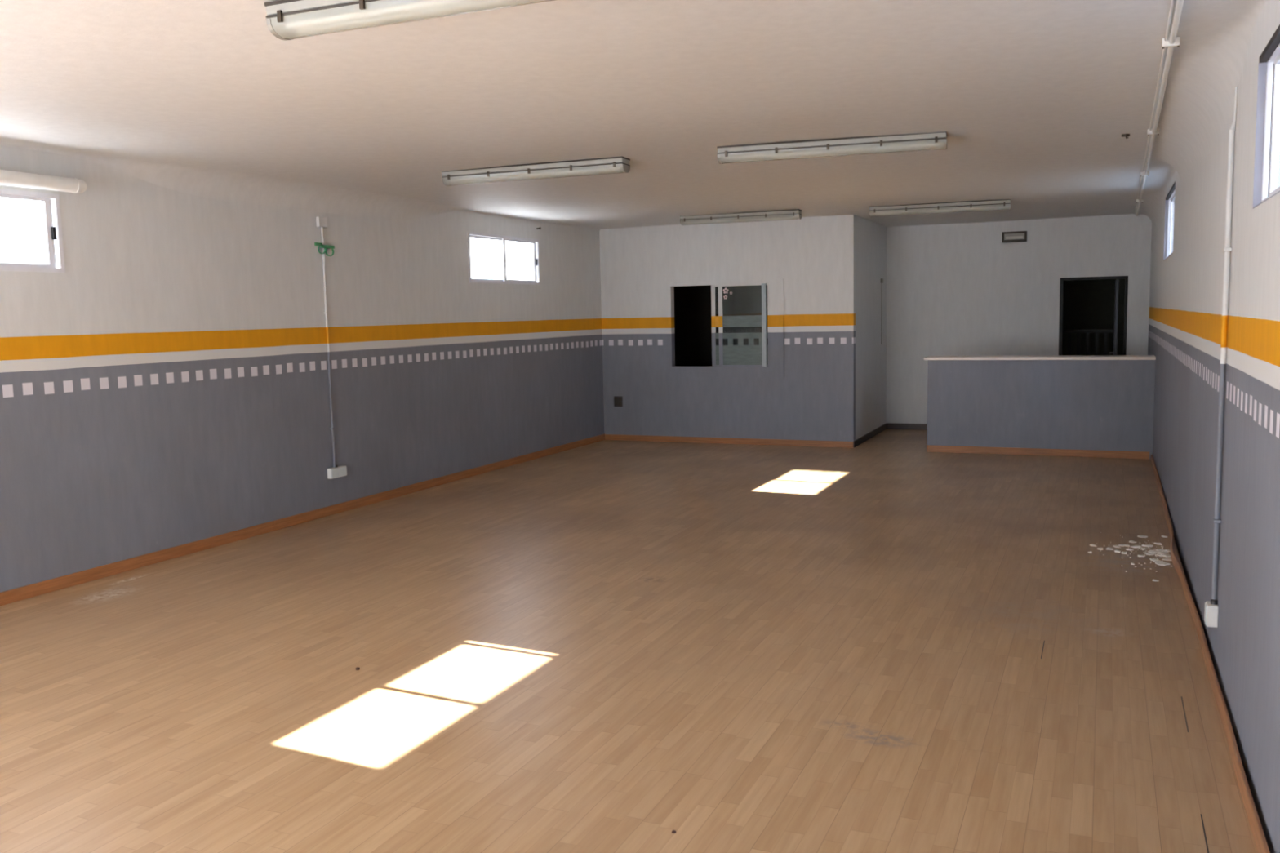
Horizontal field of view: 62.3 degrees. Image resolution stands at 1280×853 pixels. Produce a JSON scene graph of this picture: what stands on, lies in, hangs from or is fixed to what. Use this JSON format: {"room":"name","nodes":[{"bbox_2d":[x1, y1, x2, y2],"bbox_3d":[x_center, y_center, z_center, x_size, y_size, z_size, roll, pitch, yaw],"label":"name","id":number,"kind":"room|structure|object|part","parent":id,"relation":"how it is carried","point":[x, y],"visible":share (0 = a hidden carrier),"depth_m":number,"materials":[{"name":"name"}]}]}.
{"room":"empty commercial room","nodes":[
{"label":"empty commercial room","id":0,"kind":"room"},
{"bbox_2d":[0,145,604,592],"bbox_3d":[-2.518,-0.758,9.752,0.160,3.120,18.500,1,7,24],"label":"wall","id":1,"kind":"structure","parent":0,"point":[167,388],"depth_m":8.28,"materials":[{"name":"paint"}]},
{"bbox_2d":[0,188,65,272],"bbox_3d":[-4.039,-1.155,6.107,0.070,0.495,1.530,1,7,24],"label":"window","id":2,"kind":"structure","parent":1,"relation":"in","point":[51,202],"depth_m":6.72,"materials":[{"name":"white metal"}]},
{"bbox_2d":[0,169,86,193],"bbox_3d":[-3.906,-1.468,6.162,0.133,0.098,1.505,1,7,24],"label":"wall light","id":3,"kind":"object","parent":1,"relation":"attached to","point":[7,178],"visible":1,"depth_m":6.53,"materials":[{"name":"white plastic"}]},
{"bbox_2d":[0,433,604,605],"bbox_3d":[-3.291,0.890,7.862,0.014,0.082,14.089,1,7,24],"label":"baseboard","id":4,"kind":"structure","parent":1,"relation":"attached to","point":[11,596],"depth_m":8.31,"materials":[{"name":"brown wood"}]},
{"bbox_2d":[315,216,335,466],"bbox_3d":[-2.684,-0.714,9.128,0.034,2.145,0.110,1,7,24],"label":"conduit","id":5,"kind":"object","parent":1,"relation":"attached to","point":[322,222],"visible":1,"depth_m":9.11,"materials":[{"name":"paint"}]},
{"bbox_2d":[314,242,334,256],"bbox_3d":[-2.688,-1.508,9.039,0.014,0.108,0.235,1,7,24],"label":"tape","id":6,"kind":"object","parent":5,"relation":"attached to","point":[320,245],"visible":1,"depth_m":9.04,"materials":[{"name":"green plastic"}]},
{"bbox_2d":[327,465,346,479],"bbox_3d":[-2.658,0.391,9.234,0.049,0.106,0.253,1,7,24],"label":"wall socket","id":7,"kind":"object","parent":1,"relation":"attached to","point":[337,471],"visible":1,"depth_m":9.22,"materials":[{"name":"white plastic"}]},
{"bbox_3d":[-2.646,0.405,9.208,0.005,0.076,0.092,1,7,24],"label":"plate","id":8,"kind":"part","parent":7,"relation":"part of","materials":[{"name":"plastic"}]},
{"bbox_3d":[-2.605,0.394,9.301,0.005,0.076,0.092,1,7,24],"label":"plate","id":9,"kind":"part","parent":7,"relation":"part of","materials":[{"name":"plastic"}]},
{"bbox_2d":[467,231,540,284],"bbox_3d":[-1.521,-1.859,11.833,0.070,0.530,1.520,1,7,24],"label":"window","id":10,"kind":"structure","parent":1,"relation":"in","point":[504,280],"depth_m":11.83,"materials":[{"name":"white metal"}]},
{"bbox_3d":[-1.679,-1.821,11.517,0.018,0.474,0.754,1,7,24],"label":"sash","id":11,"kind":"part","parent":10,"relation":"part of","materials":[{"name":"white glass"}]},
{"bbox_3d":[-1.377,-1.895,12.144,0.018,0.474,0.734,1,7,24],"label":"sash","id":12,"kind":"part","parent":10,"relation":"part of","materials":[{"name":"white glass"}]},
{"bbox_2d":[0,428,1257,852],"bbox_3d":[0.594,0.835,8.461,6.650,0.100,18.300,1,7,24],"label":"floor","id":13,"kind":"structure","parent":0,"point":[886,643],"depth_m":5.02,"materials":[{"name":"laminate"}]},
{"bbox_2d":[924,355,1155,458],"bbox_3d":[4.501,-0.245,12.069,2.429,1.108,0.390,1,7,24],"label":"counter","id":14,"kind":"object","parent":13,"relation":"on","point":[1082,406],"depth_m":11.88,"materials":[{"name":"grey paint"}]},
{"bbox_2d":[924,355,1155,359],"bbox_3d":[4.489,-0.779,12.012,2.429,0.034,0.390,1,7,24],"label":"countertop","id":15,"kind":"structure","parent":14,"relation":"on","point":[1051,357],"depth_m":11.85,"materials":[{"name":"white stone"}]},
{"bbox_2d":[1062,328,1114,355],"bbox_3d":[6.110,-0.678,14.703,0.900,1.335,0.040,1,7,24],"label":"stair railing","id":16,"kind":"object","parent":13,"relation":"on","point":[1086,331],"visible":0.15,"depth_m":14.60,"materials":[{"name":"black metal"}]},
{"bbox_3d":[6.083,-1.319,14.640,0.870,0.045,0.040,1,7,24],"label":"handrail","id":17,"kind":"part","parent":16,"relation":"part of","materials":[{"name":"black metal"}]},
{"bbox_2d":[1096,532,1172,572],"bbox_3d":[3.361,0.855,7.240,0.457,0.004,1.206,1,7,24],"label":"crumbs","id":18,"kind":"object","parent":13,"relation":"on","point":[1100,532],"visible":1,"depth_m":7.26,"materials":[{"name":"white paint"}]},
{"bbox_2d":[1131,545,1141,547],"bbox_3d":[3.456,0.835,7.378,0.069,0.009,0.041,-1,6,-2],"label":"flake","id":19,"kind":"object","parent":13,"relation":"on","point":[1134,546],"visible":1,"depth_m":7.37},
{"bbox_2d":[1142,544,1153,546],"bbox_3d":[3.549,0.831,7.399,0.069,0.009,0.046,-3,6,-18],"label":"flake","id":20,"kind":"object","parent":13,"relation":"on","point":[1144,545],"visible":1,"depth_m":7.39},
{"bbox_2d":[1144,552,1155,555],"bbox_3d":[3.450,0.859,7.160,0.063,0.010,0.059,-3,6,-12],"label":"flake","id":21,"kind":"object","parent":13,"relation":"on","point":[1148,553],"visible":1,"depth_m":7.15,"materials":[{"name":"white paint"}]},
{"bbox_2d":[1147,549,1162,553],"bbox_3d":[3.505,0.852,7.212,0.089,0.010,0.072,1,7,19],"label":"flake","id":22,"kind":"object","parent":13,"relation":"on","point":[1150,550],"visible":1,"depth_m":7.21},
{"bbox_2d":[1155,561,1169,565],"bbox_3d":[3.392,0.890,6.881,0.074,0.010,0.069,-4,7,-26],"label":"flake","id":23,"kind":"object","parent":13,"relation":"on","point":[1161,563],"visible":1,"depth_m":6.87,"materials":[{"name":"white paint"}]},
{"bbox_2d":[1156,551,1168,554],"bbox_3d":[3.542,0.855,7.189,0.084,0.007,0.058,0,6,12],"label":"flake","id":24,"kind":"object","parent":13,"relation":"on","point":[1163,552],"visible":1,"depth_m":7.18,"materials":[{"name":"white paint"}]},
{"bbox_2d":[1160,554,1170,557],"bbox_3d":[3.530,0.864,7.103,0.073,0.009,0.075,-3,6,-14],"label":"flake","id":25,"kind":"object","parent":13,"relation":"on","point":[1163,555],"visible":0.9,"depth_m":7.09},
{"bbox_2d":[1162,558,1171,560],"bbox_3d":[3.483,0.877,6.991,0.068,0.007,0.048,0,6,14],"label":"flake","id":26,"kind":"object","parent":13,"relation":"on","point":[1165,559],"visible":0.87,"depth_m":6.99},
{"bbox_2d":[0,0,1266,230],"bbox_3d":[0.554,-1.992,8.202,6.658,0.663,18.400,1,7,24],"label":"ceiling","id":27,"kind":"structure","parent":0,"point":[1034,101],"depth_m":5.43,"materials":[{"name":"paint"}]},
{"bbox_2d":[264,0,524,40],"bbox_3d":[-0.578,-1.409,3.467,1.508,0.108,0.162,1,7,22],"label":"ceiling light","id":28,"kind":"object","parent":27,"relation":"attached to","point":[286,19],"visible":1,"depth_m":3.61,"materials":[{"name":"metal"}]},
{"bbox_2d":[441,156,630,186],"bbox_3d":[-0.798,-1.905,7.945,1.508,0.108,0.162,1,7,22],"label":"ceiling light","id":29,"kind":"object","parent":27,"relation":"attached to","point":[603,164],"visible":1,"depth_m":7.87,"materials":[{"name":"grey"}]},
{"bbox_2d":[680,208,801,225],"bbox_3d":[1.146,-2.395,12.157,1.402,0.108,0.162,1,7,20],"label":"ceiling light","id":30,"kind":"object","parent":27,"relation":"attached to","point":[788,214],"visible":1,"depth_m":12.10,"materials":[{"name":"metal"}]},
{"bbox_2d":[716,131,946,164],"bbox_3d":[1.267,-1.856,7.081,1.508,0.108,0.162,1,6,18],"label":"ceiling light","id":31,"kind":"object","parent":27,"relation":"attached to","point":[918,140],"visible":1,"depth_m":7.03,"materials":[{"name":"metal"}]},
{"bbox_2d":[869,199,1010,217],"bbox_3d":[3.252,-2.374,11.531,1.478,0.108,0.162,1,7,20],"label":"ceiling light","id":32,"kind":"object","parent":27,"relation":"attached to","point":[984,204],"visible":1,"depth_m":11.47,"materials":[{"name":"metal"}]},
{"bbox_2d":[1121,133,1129,138],"bbox_3d":[3.203,-1.913,6.990,0.051,0.033,0.052,1,7,24],"label":"ceiling hook","id":33,"kind":"object","parent":27,"relation":"attached to","point":[1126,135],"visible":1,"depth_m":6.97,"materials":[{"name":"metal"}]},
{"bbox_3d":[3.203,-1.922,6.989,0.051,0.016,0.052,1,7,24],"label":"plate","id":34,"kind":"part","parent":33,"relation":"part of","materials":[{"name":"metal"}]},
{"bbox_2d":[1134,0,1183,216],"bbox_3d":[3.490,-1.923,7.238,0.068,0.072,13.381,2,7,24],"label":"conduit","id":35,"kind":"object","parent":27,"relation":"attached to","point":[1173,41],"visible":1,"depth_m":5.11,"materials":[{"name":"white plastic"}]},
{"bbox_2d":[599,214,855,441],"bbox_3d":[1.058,-1.198,13.511,3.364,2.837,0.120,1,7,24],"label":"wall","id":36,"kind":"structure","parent":0,"point":[815,256],"depth_m":13.38,"materials":[{"name":"paint"}]},
{"bbox_2d":[613,395,622,406],"bbox_3d":[-0.288,-0.335,14.123,0.120,0.137,0.025,1,7,24],"label":"wall outlet","id":37,"kind":"object","parent":36,"relation":"attached to","point":[618,400],"visible":1,"depth_m":14.11,"materials":[{"name":"grey plastic"}]},
{"bbox_2d":[667,278,784,377],"bbox_3d":[1.087,-1.238,13.446,1.535,1.220,0.086,1,7,24],"label":"window","id":38,"kind":"structure","parent":36,"relation":"in","point":[740,360],"depth_m":13.35,"materials":[{"name":"paint"}]},
{"bbox_2d":[674,284,768,366],"bbox_3d":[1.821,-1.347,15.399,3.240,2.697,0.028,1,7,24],"label":"window pane","id":39,"kind":"structure","parent":38,"relation":"attached to","point":[692,304],"depth_m":15.75,"materials":[{"name":"black glass"}]},
{"bbox_3d":[1.264,-1.276,13.383,0.758,1.032,0.016,1,7,24],"label":"sash","id":40,"kind":"part","parent":38,"relation":"part of","materials":[{"name":"glass"}]},
{"bbox_3d":[1.264,-1.273,13.357,0.569,1.032,0.016,1,7,24],"label":"sash","id":41,"kind":"part","parent":38,"relation":"part of","materials":[{"name":"glass"}]},
{"bbox_2d":[604,434,853,448],"bbox_3d":[1.067,0.182,13.595,3.350,0.075,0.014,1,7,24],"label":"baseboard","id":42,"kind":"structure","parent":36,"relation":"attached to","point":[607,437],"depth_m":13.54,"materials":[{"name":"wood"}]},
{"bbox_2d":[855,215,886,439],"bbox_3d":[2.967,-1.272,13.825,0.120,2.837,1.995,1,7,24],"label":"wall","id":43,"kind":"structure","parent":0,"point":[870,236],"depth_m":13.68,"materials":[{"name":"white paint"}]},
{"bbox_2d":[853,422,887,448],"bbox_3d":[3.031,0.106,13.885,0.014,0.082,2.129,1,7,24],"label":"baseboard","id":44,"kind":"structure","parent":43,"relation":"attached to","point":[862,439],"depth_m":13.76,"materials":[{"name":"black wood"}]},
{"bbox_2d":[880,278,883,344],"bbox_3d":[3.269,-1.555,14.322,0.023,0.880,0.100,1,7,24],"label":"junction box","id":45,"kind":"object","parent":43,"relation":"attached to","point":[882,279],"visible":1,"depth_m":14.33,"materials":[{"name":"grey plastic"}]},
{"bbox_2d":[885,213,1151,423],"bbox_3d":[3.414,-1.385,14.788,6.650,2.837,0.140,1,7,24],"label":"wall","id":46,"kind":"structure","parent":0,"point":[953,289],"depth_m":14.10,"materials":[{"name":"white paint"}]},
{"bbox_2d":[887,422,927,430],"bbox_3d":[4.457,0.019,14.409,2.175,0.082,0.014,1,7,24],"label":"baseboard","id":47,"kind":"structure","parent":46,"relation":"attached to","point":[890,425],"depth_m":14.72,"materials":[{"name":"black wood"}]},
{"bbox_2d":[1001,231,1026,242],"bbox_3d":[4.911,-2.488,13.896,0.307,0.133,0.049,1,7,24],"label":"emergency light","id":48,"kind":"object","parent":46,"relation":"attached to","point":[1020,236],"visible":1,"depth_m":13.88,"materials":[{"name":"plastic"}]},
{"bbox_3d":[4.914,-2.490,13.903,0.253,0.080,0.026,1,7,24],"label":"plate","id":49,"kind":"part","parent":48,"relation":"part of","materials":[{"name":"white plastic"}]},
{"bbox_2d":[1058,275,1128,355],"bbox_3d":[6.012,-0.957,14.085,0.803,2.027,0.872,1,7,24],"label":"door frame","id":50,"kind":"structure","parent":46,"relation":"in","point":[1062,279],"depth_m":13.67,"materials":[{"name":"black paint"}]},
{"bbox_2d":[1062,278,1124,355],"bbox_3d":[4.263,-1.703,16.713,6.650,3.020,0.200,1,7,24],"label":"wall","id":51,"kind":"structure","parent":0,"point":[1086,304],"depth_m":15.56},
{"bbox_2d":[1147,0,1279,852],"bbox_3d":[3.722,-0.596,7.028,0.160,3.120,18.500,1,7,24],"label":"wall","id":52,"kind":"structure","parent":0,"point":[1186,291],"depth_m":4.42,"materials":[{"name":"paint"}]},
{"bbox_2d":[1163,181,1175,260],"bbox_3d":[4.804,-1.823,9.518,0.095,0.600,1.600,1,7,24],"label":"window","id":53,"kind":"structure","parent":52,"relation":"in","point":[1170,198],"depth_m":10.19,"materials":[{"name":"white metal"}]},
{"bbox_3d":[4.816,-1.823,9.512,0.068,0.600,1.600,1,7,24],"label":"frame","id":54,"kind":"part","parent":53,"relation":"part of","materials":[{"name":"white metal"}]},
{"bbox_3d":[4.956,-1.862,9.847,0.018,0.544,0.774,1,7,24],"label":"sash","id":55,"kind":"part","parent":53,"relation":"part of","materials":[{"name":"white metal"}]},
{"bbox_3d":[4.956,-1.862,9.847,0.004,0.500,0.686,1,7,24],"label":"pane","id":56,"kind":"part","parent":53,"relation":"part of","materials":[{"name":"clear glass"}]},
{"bbox_2d":[1151,454,1270,852],"bbox_3d":[2.736,1.067,5.157,0.066,0.055,13.850,1,7,24],"label":"baseboard","id":57,"kind":"structure","parent":52,"relation":"attached to","point":[1261,844],"depth_m":4.36,"materials":[{"name":"brown wood"}]},
{"bbox_2d":[1204,599,1218,627],"bbox_3d":[2.629,0.855,4.877,0.050,0.118,0.085,1,7,24],"label":"wall socket","id":58,"kind":"object","parent":52,"relation":"attached to","point":[1211,608],"visible":1,"depth_m":4.84,"materials":[{"name":"white plastic"}]},
{"bbox_3d":[2.609,0.864,4.887,0.005,0.088,0.075,1,7,24],"label":"plate","id":59,"kind":"part","parent":58,"relation":"part of","materials":[{"name":"plastic"}]},
{"bbox_2d":[1211,86,1237,599],"bbox_3d":[2.613,-0.344,4.744,0.030,2.285,0.044,1,7,24],"label":"conduit","id":60,"kind":"object","parent":52,"relation":"attached to","point":[1216,520],"visible":1,"depth_m":4.74,"materials":[{"name":"paint"}]},
{"bbox_2d":[1252,25,1279,208],"bbox_3d":[2.040,-1.016,3.236,0.095,0.560,1.640,1,7,24],"label":"window","id":61,"kind":"structure","parent":52,"relation":"in","point":[1267,148],"depth_m":3.95,"materials":[{"name":"white metal"}]},
{"bbox_3d":[2.052,-1.016,3.230,0.068,0.560,1.640,1,7,24],"label":"frame","id":62,"kind":"part","parent":61,"relation":"part of","materials":[{"name":"white metal"}]},
{"bbox_3d":[2.196,-1.056,3.574,0.018,0.504,0.794,1,7,24],"label":"sash","id":63,"kind":"part","parent":61,"relation":"part of","materials":[{"name":"white metal"}]},
{"bbox_3d":[2.196,-1.056,3.574,0.004,0.460,0.706,1,7,24],"label":"pane","id":64,"kind":"part","parent":61,"relation":"part of","materials":[{"name":"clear glass"}]}
]}

